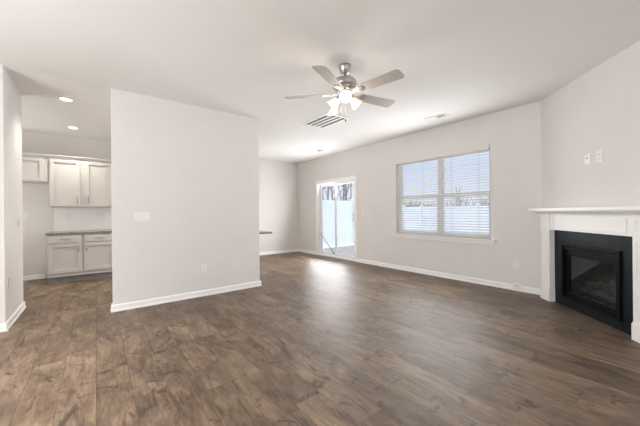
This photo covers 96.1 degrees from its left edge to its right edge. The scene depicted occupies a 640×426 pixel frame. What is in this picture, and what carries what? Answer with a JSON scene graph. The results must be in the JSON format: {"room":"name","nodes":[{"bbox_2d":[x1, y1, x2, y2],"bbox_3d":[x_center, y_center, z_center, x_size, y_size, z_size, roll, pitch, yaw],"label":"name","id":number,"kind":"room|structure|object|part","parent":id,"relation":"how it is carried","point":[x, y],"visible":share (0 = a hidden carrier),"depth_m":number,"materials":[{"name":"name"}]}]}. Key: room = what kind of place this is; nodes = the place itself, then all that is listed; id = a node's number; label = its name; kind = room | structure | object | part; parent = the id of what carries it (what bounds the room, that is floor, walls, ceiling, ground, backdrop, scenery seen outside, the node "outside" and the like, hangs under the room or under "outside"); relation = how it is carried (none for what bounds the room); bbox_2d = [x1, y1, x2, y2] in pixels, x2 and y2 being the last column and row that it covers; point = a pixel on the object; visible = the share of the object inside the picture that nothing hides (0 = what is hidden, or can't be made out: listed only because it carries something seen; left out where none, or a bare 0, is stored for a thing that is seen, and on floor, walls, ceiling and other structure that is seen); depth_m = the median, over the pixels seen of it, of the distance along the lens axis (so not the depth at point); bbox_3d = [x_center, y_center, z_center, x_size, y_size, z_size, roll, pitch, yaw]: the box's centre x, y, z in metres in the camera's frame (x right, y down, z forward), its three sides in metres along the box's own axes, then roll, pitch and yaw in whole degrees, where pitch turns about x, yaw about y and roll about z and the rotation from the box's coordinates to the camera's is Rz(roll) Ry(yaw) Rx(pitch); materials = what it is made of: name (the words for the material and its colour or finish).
{"room":"living room","nodes":[
{"label":"living room","id":0,"kind":"room"},
{"bbox_2d":[0,65,261,323],"bbox_3d":[-3.208,-0.153,3.580,4.925,2.740,0.952,-1,0,-38],"label":"wall","id":1,"kind":"structure","parent":0,"point":[195,169],"depth_m":3.89,"materials":[{"name":"paint"}]},
{"bbox_2d":[0,323,4,331],"bbox_3d":[-4.048,1.183,2.329,2.045,0.084,0.022,-1,0,-38],"label":"baseboard","id":2,"kind":"structure","parent":1,"relation":"attached to","point":[2,325],"depth_m":2.94,"materials":[{"name":"white paint"}]},
{"bbox_2d":[8,276,10,288],"bbox_3d":[-3.358,0.749,3.110,0.009,0.122,0.078,-1,0,-38],"label":"wall outlet","id":3,"kind":"object","parent":1,"relation":"attached to","point":[9,277],"visible":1,"depth_m":3.10,"materials":[{"name":"white plastic"}]},
{"bbox_2d":[5,301,25,331],"bbox_3d":[-3.523,1.178,3.339,0.022,0.084,0.970,-1,0,-38],"label":"baseboard","id":4,"kind":"structure","parent":1,"relation":"attached to","point":[20,309],"depth_m":3.24,"materials":[{"name":"white paint"}]},
{"bbox_2d":[134,212,149,220],"bbox_3d":[-2.292,0.046,3.706,0.175,0.118,0.014,-1,0,-38],"label":"light switch","id":5,"kind":"object","parent":1,"relation":"attached to","point":[138,216],"visible":1,"depth_m":3.70,"materials":[{"name":"white plastic"}]},
{"bbox_2d":[201,263,206,271],"bbox_3d":[-1.684,0.798,4.176,0.078,0.122,0.009,-1,0,-38],"label":"wall outlet","id":6,"kind":"object","parent":1,"relation":"attached to","point":[203,266],"visible":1,"depth_m":4.17,"materials":[{"name":"white plastic"}]},
{"bbox_2d":[22,131,297,277],"bbox_3d":[-3.864,-0.147,6.597,7.910,2.740,0.160,-1,0,-38],"label":"wall","id":7,"kind":"structure","parent":0,"point":[278,180],"depth_m":5.87,"materials":[{"name":"paint"}]},
{"bbox_2d":[24,213,29,218],"bbox_3d":[-5.402,0.053,5.295,0.078,0.122,0.009,-1,0,-38],"label":"wall outlet","id":8,"kind":"object","parent":7,"relation":"attached to","point":[26,215],"visible":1,"depth_m":5.29,"materials":[{"name":"white plastic"}]},
{"bbox_2d":[23,274,44,280],"bbox_3d":[-5.996,1.201,4.818,2.020,0.084,0.022,-1,0,-38],"label":"baseboard","id":9,"kind":"structure","parent":7,"relation":"attached to","point":[39,276],"depth_m":5.34,"materials":[{"name":"white paint"}]},
{"bbox_2d":[22,156,47,183],"bbox_3d":[-5.387,-0.767,5.029,0.950,0.440,0.456,-1,0,-38],"label":"upper cabinet","id":10,"kind":"object","parent":7,"relation":"attached to","point":[34,169],"visible":0.38,"depth_m":5.06,"materials":[{"name":"white wood"}]},
{"bbox_2d":[48,158,111,206],"bbox_3d":[-4.606,-0.555,5.612,0.985,0.880,0.492,-1,0,-38],"label":"upper cabinet","id":11,"kind":"object","parent":7,"relation":"attached to","point":[71,183],"visible":0.94,"depth_m":5.40,"materials":[{"name":"white wood"}]},
{"bbox_3d":[-4.693,-0.554,5.295,0.419,0.856,0.026,-1,0,-38],"label":"door","id":12,"kind":"part","parent":11,"relation":"part of","materials":[{"name":"white wood"}]},
{"bbox_2d":[22,152,110,162],"bbox_3d":[-4.864,-1.020,5.160,1.940,0.054,0.055,-1,0,-38],"label":"crown molding","id":13,"kind":"structure","parent":11,"relation":"attached to","point":[23,153],"depth_m":5.28,"materials":[{"name":"white wood"}]},
{"bbox_3d":[-4.299,-0.558,5.601,0.423,0.856,0.026,-1,0,-38],"label":"door","id":14,"kind":"part","parent":11,"relation":"part of","materials":[{"name":"white wood"}]},
{"bbox_2d":[54,207,111,230],"bbox_3d":[-4.735,0.117,5.810,0.955,0.460,0.012,-1,0,-38],"label":"backsplash","id":15,"kind":"structure","parent":7,"relation":"attached to","point":[82,218],"depth_m":5.77,"materials":[{"name":"white tile"}]},
{"bbox_2d":[260,249,297,254],"bbox_3d":[-2.027,1.164,7.899,4.930,0.084,0.022,-1,0,-38],"label":"baseboard","id":16,"kind":"structure","parent":7,"relation":"attached to","point":[289,250],"depth_m":8.52,"materials":[{"name":"white paint"}]},
{"bbox_2d":[259,231,271,233],"bbox_3d":[-1.605,0.769,4.832,1.460,0.866,0.650,-1,0,-38],"label":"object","id":17,"kind":"structure","parent":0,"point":[260,232],"depth_m":4.97,"materials":[{"name":"stone"}]},
{"bbox_2d":[0,251,639,425],"bbox_3d":[-0.714,1.219,2.817,7.910,0.050,9.660,-1,0,-38],"label":"floor","id":18,"kind":"structure","parent":0,"point":[323,340],"depth_m":2.39,"materials":[{"name":"brown wood"}]},
{"bbox_2d":[47,233,111,283],"bbox_3d":[-4.503,0.807,5.495,0.985,0.845,0.736,-1,0,-38],"label":"base cabinet","id":19,"kind":"object","parent":18,"relation":"on","point":[71,257],"visible":0.91,"depth_m":5.20,"materials":[{"name":"white wood"}]},
{"bbox_3d":[-4.510,0.465,5.088,0.446,0.123,0.026,-1,0,-38],"label":"drawer","id":20,"kind":"part","parent":19,"relation":"part of","materials":[{"name":"white wood"}]},
{"bbox_3d":[-4.506,0.799,5.088,0.446,0.511,0.026,-1,0,-38],"label":"door","id":21,"kind":"part","parent":19,"relation":"part of","materials":[{"name":"white wood"}]},
{"bbox_2d":[45,229,111,234],"bbox_3d":[-4.522,0.363,5.518,1.020,0.038,0.728,-1,0,-38],"label":"countertop","id":22,"kind":"structure","parent":19,"relation":"on","point":[105,230],"depth_m":5.31,"materials":[{"name":"stone"}]},
{"bbox_3d":[-4.128,0.461,5.384,0.448,0.123,0.026,-1,0,-38],"label":"drawer","id":23,"kind":"part","parent":19,"relation":"part of","materials":[{"name":"white wood"}]},
{"bbox_3d":[-4.125,0.795,5.384,0.448,0.511,0.026,-1,0,-38],"label":"door","id":24,"kind":"part","parent":19,"relation":"part of","materials":[{"name":"white wood"}]},
{"bbox_2d":[554,230,632,334],"bbox_3d":[3.207,0.685,3.164,0.462,0.943,1.144,-1,0,7],"label":"gas fireplace","id":25,"kind":"object","parent":18,"relation":"on","point":[595,270],"visible":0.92,"depth_m":3.22,"materials":[{"name":"black metal"}]},
{"bbox_3d":[3.017,0.714,3.213,0.048,0.621,0.756,-1,0,7],"label":"glass frame","id":26,"kind":"part","parent":25,"relation":"part of","materials":[{"name":"black glass"}]},
{"bbox_3d":[3.002,0.716,3.215,0.042,0.685,0.820,-1,0,7],"label":"frame","id":27,"kind":"part","parent":25,"relation":"part of","materials":[{"name":"black metal"}]},
{"bbox_2d":[0,0,639,162],"bbox_3d":[-0.853,-1.605,2.831,8.070,0.120,9.820,-1,0,-38],"label":"ceiling","id":28,"kind":"structure","parent":0,"point":[463,60],"depth_m":2.83,"materials":[{"name":"paint"}]},
{"bbox_2d":[56,96,74,101],"bbox_3d":[-3.390,-1.516,3.836,0.194,0.011,0.194,-1,0,-38],"label":"recessed light","id":29,"kind":"object","parent":28,"relation":"in","point":[67,99],"visible":1,"depth_m":3.83,"materials":[{"name":"white plastic"}]},
{"bbox_2d":[66,126,79,128],"bbox_3d":[-4.368,-1.506,5.082,0.194,0.011,0.194,-1,0,-38],"label":"recessed light","id":30,"kind":"object","parent":28,"relation":"in","point":[70,127],"visible":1,"depth_m":5.06,"materials":[{"name":"white plastic"}]},
{"bbox_2d":[303,113,348,128],"bbox_3d":[0.086,-1.548,4.851,0.450,0.012,0.710,-1,0,-38],"label":"ceiling vent","id":31,"kind":"object","parent":28,"relation":"in","point":[323,121],"visible":0.86,"depth_m":4.84,"materials":[{"name":"white metal"}]},
{"bbox_2d":[284,63,403,121],"bbox_3d":[0.299,-1.256,3.038,1.258,0.599,1.254,-1,0,-38],"label":"ceiling fan","id":32,"kind":"object","parent":28,"relation":"hanging from","point":[344,85],"visible":1,"depth_m":2.94,"materials":[{"name":"beige wood"}]},
{"bbox_3d":[-0.146,-1.257,3.099,0.482,0.036,0.142,-1,0,8],"label":"blade","id":33,"kind":"part","parent":32,"relation":"part of","materials":[{"name":"laminate"}]},
{"bbox_3d":[0.085,-1.259,2.671,0.142,0.036,0.482,-1,0,26],"label":"blade","id":34,"kind":"part","parent":32,"relation":"part of","materials":[{"name":"laminate"}]},
{"bbox_3d":[0.142,-1.179,3.116,0.130,0.132,0.133,-1,0,-38],"label":"lamp shade","id":35,"kind":"part","parent":32,"relation":"part of","materials":[{"name":"white glass"}]},
{"bbox_3d":[0.190,-1.260,3.451,0.142,0.036,0.482,-1,0,-10],"label":"blade","id":36,"kind":"part","parent":32,"relation":"part of","materials":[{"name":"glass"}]},
{"bbox_3d":[0.255,-1.180,2.896,0.131,0.132,0.132,-1,0,-38],"label":"lamp shade","id":37,"kind":"part","parent":32,"relation":"part of","materials":[{"name":"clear glass"}]},
{"bbox_3d":[0.392,-1.182,3.103,0.133,0.132,0.132,-1,0,-38],"label":"lamp shade","id":38,"kind":"part","parent":32,"relation":"part of","materials":[{"name":"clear glass"}]},
{"bbox_3d":[0.629,-1.264,3.240,0.482,0.036,0.142,-1,0,-28],"label":"blade","id":39,"kind":"part","parent":32,"relation":"part of","materials":[{"name":"laminate"}]},
{"bbox_3d":[0.564,-1.263,2.758,0.482,0.036,0.142,-1,0,44],"label":"blade","id":40,"kind":"part","parent":32,"relation":"part of","materials":[{"name":"laminate"}]},
{"bbox_2d":[425,113,449,120],"bbox_3d":[1.909,-1.566,4.697,0.170,0.010,0.340,-1,0,-38],"label":"ceiling vent","id":41,"kind":"object","parent":28,"relation":"in","point":[442,115],"visible":1,"depth_m":4.69,"materials":[{"name":"white metal"}]},
{"bbox_2d":[297,101,540,288],"bbox_3d":[1.320,-0.195,6.499,0.160,2.740,6.675,-1,0,-38],"label":"wall","id":42,"kind":"structure","parent":0,"point":[513,135],"depth_m":4.97,"materials":[{"name":"paint"}]},
{"bbox_2d":[298,249,316,254],"bbox_3d":[-0.392,1.149,8.572,0.022,0.084,0.965,-1,0,-38],"label":"baseboard","id":43,"kind":"structure","parent":42,"relation":"attached to","point":[299,250],"depth_m":8.54,"materials":[{"name":"white paint"}]},
{"bbox_2d":[316,175,356,261],"bbox_3d":[0.437,0.140,7.593,0.178,2.085,1.620,-1,0,-38],"label":"door","id":44,"kind":"structure","parent":42,"relation":"in","point":[351,179],"depth_m":7.61,"materials":[{"name":"white plastic"}]},
{"bbox_3d":[0.237,0.172,7.939,0.040,1.955,0.673,-1,0,-38],"label":"fixed panel","id":45,"kind":"part","parent":44,"relation":"part of","materials":[{"name":"clear glass"}]},
{"bbox_3d":[0.643,0.169,7.335,0.040,1.955,0.772,-1,0,-38],"label":"sliding panel","id":46,"kind":"part","parent":44,"relation":"part of","materials":[{"name":"clear glass"}]},
{"bbox_2d":[391,150,495,244],"bbox_3d":[2.192,-0.281,5.332,0.217,1.575,1.990,-1,0,-38],"label":"window","id":47,"kind":"structure","parent":42,"relation":"in","point":[401,235],"depth_m":5.33,"materials":[{"name":"white plastic"}]},
{"bbox_3d":[1.972,0.021,5.722,0.030,0.736,0.861,-1,0,-38],"label":"sash","id":48,"kind":"part","parent":47,"relation":"part of","materials":[{"name":"white plastic"}]},
{"bbox_3d":[1.990,-0.660,5.741,0.030,0.746,0.861,-1,0,-38],"label":"sash","id":49,"kind":"part","parent":47,"relation":"part of","materials":[{"name":"white plastic"}]},
{"bbox_3d":[2.256,-0.324,5.375,0.060,1.490,1.830,-1,0,-38],"label":"frame","id":50,"kind":"part","parent":47,"relation":"part of","materials":[{"name":"white plastic"}]},
{"bbox_2d":[396,146,490,238],"bbox_3d":[2.166,-0.344,5.305,0.084,1.519,1.823,-1,0,-38],"label":"window blind","id":51,"kind":"object","parent":47,"relation":"attached to","point":[484,147],"visible":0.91,"depth_m":5.16,"materials":[{"name":"white plastic"}]},
{"bbox_3d":[1.998,-0.307,5.547,0.054,1.420,0.003,-1,0,-38],"label":"ladder cord","id":52,"kind":"part","parent":51,"relation":"part of","materials":[{"name":"white fabric"}]},
{"bbox_3d":[2.185,0.406,5.314,0.052,0.020,1.810,-1,0,-38],"label":"rail","id":53,"kind":"part","parent":51,"relation":"part of","materials":[{"name":"white plastic"}]},
{"bbox_3d":[2.623,-0.313,4.742,0.054,1.420,0.003,-1,0,-38],"label":"ladder cord","id":54,"kind":"part","parent":51,"relation":"part of","materials":[{"name":"white fabric"}]},
{"bbox_3d":[2.175,0.436,5.312,0.155,0.028,1.990,-1,0,-38],"label":"sill","id":55,"kind":"part","parent":47,"relation":"part of","materials":[{"name":"white paint"}]},
{"bbox_3d":[2.548,-0.665,5.021,0.030,0.746,0.841,-1,0,-38],"label":"sash","id":56,"kind":"part","parent":47,"relation":"part of","materials":[{"name":"white plastic"}]},
{"bbox_3d":[2.531,0.016,5.003,0.030,0.736,0.841,-1,0,-38],"label":"sash","id":57,"kind":"part","parent":47,"relation":"part of","materials":[{"name":"white plastic"}]},
{"bbox_2d":[357,258,539,294],"bbox_3d":[2.002,1.126,5.489,0.022,0.084,3.620,-1,0,-38],"label":"baseboard","id":58,"kind":"structure","parent":42,"relation":"attached to","point":[531,290],"depth_m":5.00,"materials":[{"name":"white paint"}]},
{"bbox_2d":[513,259,518,267],"bbox_3d":[2.932,0.759,4.297,0.009,0.122,0.078,-1,0,-38],"label":"wall outlet","id":59,"kind":"object","parent":42,"relation":"attached to","point":[515,262],"visible":1,"depth_m":4.30,"materials":[{"name":"white plastic"}]},
{"bbox_2d":[513,282,520,289],"bbox_3d":[2.923,1.088,4.268,0.020,0.095,0.100,-1,0,-38],"label":"cable plate","id":60,"kind":"object","parent":42,"relation":"attached to","point":[515,285],"visible":1,"depth_m":4.26,"materials":[{"name":"white plastic"}]},
{"bbox_2d":[540,41,639,311],"bbox_3d":[3.053,-0.212,2.875,0.160,2.740,2.350,-1,0,7],"label":"wall","id":61,"kind":"structure","parent":0,"point":[598,110],"depth_m":3.13,"materials":[{"name":"paint"}]},
{"bbox_2d":[528,206,639,342],"bbox_3d":[2.922,0.549,3.200,0.195,1.222,1.680,-1,0,7],"label":"fireplace mantel","id":62,"kind":"object","parent":61,"relation":"attached to","point":[616,220],"visible":1,"depth_m":3.11,"materials":[{"name":"white paint"}]},
{"bbox_2d":[528,206,639,210],"bbox_3d":[2.916,-0.044,3.200,0.195,0.037,1.680,-1,0,7],"label":"mantel shelf","id":63,"kind":"object","parent":62,"relation":"attached to","point":[616,208],"depth_m":2.93,"materials":[{"name":"white paint"}]},
{"bbox_3d":[2.936,-0.001,3.197,0.155,0.050,1.570,-1,0,7],"label":"bed moulding","id":64,"kind":"part","parent":62,"relation":"part of","materials":[{"name":"white paint"}]},
{"bbox_2d":[585,153,590,164],"bbox_3d":[3.003,-0.606,3.233,0.020,0.118,0.075,-1,0,7],"label":"cable plate","id":65,"kind":"object","parent":61,"relation":"attached to","point":[587,156],"visible":1,"depth_m":3.22,"materials":[{"name":"white plastic"}]},
{"bbox_2d":[596,150,602,162],"bbox_3d":[2.989,-0.606,3.074,0.009,0.122,0.078,-1,0,7],"label":"wall outlet","id":66,"kind":"object","parent":61,"relation":"attached to","point":[599,154],"visible":1,"depth_m":3.07,"materials":[{"name":"white plastic"}]},
{"label":"outside","id":67,"kind":"structure","parent":0,"visible":0},
{"bbox_2d":[323,242,353,247],"bbox_3d":[19.594,1.233,27.864,54.890,0.140,100.000,-1,0,-38],"label":"ground","id":68,"kind":"structure","parent":67,"point":[344,243],"depth_m":12.17,"materials":[{"name":"white snow"}]},
{"bbox_2d":[325,185,333,199],"bbox_3d":[0.720,-3.619,25.050,2.002,10.004,3.469,-1,0,11],"label":"bare tree","id":69,"kind":"object","parent":68,"relation":"on","point":[328,187],"visible":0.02,"depth_m":25.16,"materials":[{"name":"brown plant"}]},
{"bbox_2d":[329,184,339,199],"bbox_3d":[2.053,-3.632,35.663,3.147,10.004,3.506,-1,0,12],"label":"bare tree","id":70,"kind":"object","parent":68,"relation":"on","point":[332,187],"visible":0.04,"depth_m":36.19,"materials":[{"name":"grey plant"}]},
{"bbox_2d":[323,245,353,255],"bbox_3d":[1.558,1.282,8.860,3.090,0.100,3.700,-1,0,-38],"label":"patio","id":71,"kind":"structure","parent":68,"relation":"on","point":[344,250],"depth_m":9.53,"materials":[{"name":"concrete"}]},
{"bbox_2d":[323,199,353,243],"bbox_3d":[0.737,0.350,12.344,5.860,1.980,0.160,-1,0,-38],"label":"privacy fence","id":72,"kind":"object","parent":68,"relation":"on","point":[345,225],"visible":0.28,"depth_m":12.40,"materials":[{"name":"white plastic"}]},
{"bbox_3d":[1.488,0.373,12.927,0.130,1.920,0.130,-1,0,-38],"label":"post","id":73,"kind":"part","parent":72,"relation":"part of","materials":[{"name":"white plastic"}]},
{"bbox_2d":[337,183,351,200],"bbox_3d":[1.745,-2.627,19.259,2.465,8.006,2.307,-1,0,1],"label":"bare tree","id":74,"kind":"object","parent":68,"relation":"on","point":[343,186],"visible":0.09,"depth_m":19.53,"materials":[{"name":"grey plant"}]},
{"bbox_2d":[338,183,351,200],"bbox_3d":[3.075,-2.639,31.916,2.275,8.009,1.839,-1,0,13],"label":"bare tree","id":75,"kind":"object","parent":68,"relation":"on","point":[350,183],"visible":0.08,"depth_m":31.79,"materials":[{"name":"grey plant"}]},
{"bbox_2d":[342,183,349,200],"bbox_3d":[2.327,-3.633,25.759,2.617,10.004,3.850,-1,0,31],"label":"bare tree","id":76,"kind":"object","parent":68,"relation":"on","point":[346,189],"visible":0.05,"depth_m":25.70,"materials":[{"name":"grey plant"}]},
{"bbox_2d":[325,195,447,206],"bbox_3d":[6.786,0.130,23.232,3.245,2.416,21.287,-1,0,38],"label":"brush","id":77,"kind":"object","parent":68,"relation":"on","point":[338,195],"visible":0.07,"depth_m":23.99,"materials":[{"name":"plant"}]},
{"bbox_2d":[403,205,436,231],"bbox_3d":[5.090,0.429,15.723,5.160,1.740,0.160,-1,0,-38],"label":"privacy fence","id":78,"kind":"object","parent":68,"relation":"on","point":[417,208],"visible":0.18,"depth_m":16.12,"materials":[{"name":"white plastic"}]},
{"bbox_3d":[5.091,0.454,15.723,1.537,1.590,0.050,-1,0,-38],"label":"panel","id":79,"kind":"part","parent":78,"relation":"part of","materials":[{"name":"white plastic"}]},
{"bbox_3d":[5.749,0.453,16.234,0.130,1.680,0.130,-1,0,-38],"label":"post","id":80,"kind":"part","parent":78,"relation":"part of","materials":[{"name":"white plastic"}]},
{"bbox_3d":[6.407,0.442,16.745,1.537,1.590,0.050,-1,0,-38],"label":"panel","id":81,"kind":"part","parent":78,"relation":"part of","materials":[{"name":"white plastic"}]},
{"bbox_2d":[445,204,488,233],"bbox_3d":[12.848,0.356,10.036,0.160,1.740,18.260,-1,0,-38],"label":"privacy fence","id":82,"kind":"object","parent":68,"relation":"on","point":[476,204],"visible":0.09,"depth_m":15.99,"materials":[{"name":"white plastic"}]},
{"bbox_3d":[7.915,0.428,16.390,0.050,1.590,1.881,-1,0,-38],"label":"panel","id":83,"kind":"part","parent":82,"relation":"part of","materials":[{"name":"white plastic"}]},
{"bbox_3d":[8.532,0.427,15.596,0.130,1.680,0.130,-1,0,-38],"label":"post","id":84,"kind":"part","parent":82,"relation":"part of","materials":[{"name":"white plastic"}]},
{"bbox_3d":[9.148,0.416,14.801,0.050,1.590,1.881,-1,0,-38],"label":"panel","id":85,"kind":"part","parent":82,"relation":"part of","materials":[{"name":"white plastic"}]},
{"bbox_2d":[447,197,488,206],"bbox_3d":[17.692,-0.120,18.088,3.187,2.713,19.851,-1,0,-38],"label":"brush","id":86,"kind":"object","parent":68,"relation":"on","point":[481,197],"visible":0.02,"depth_m":23.77,"materials":[{"name":"plant"}]}
]}

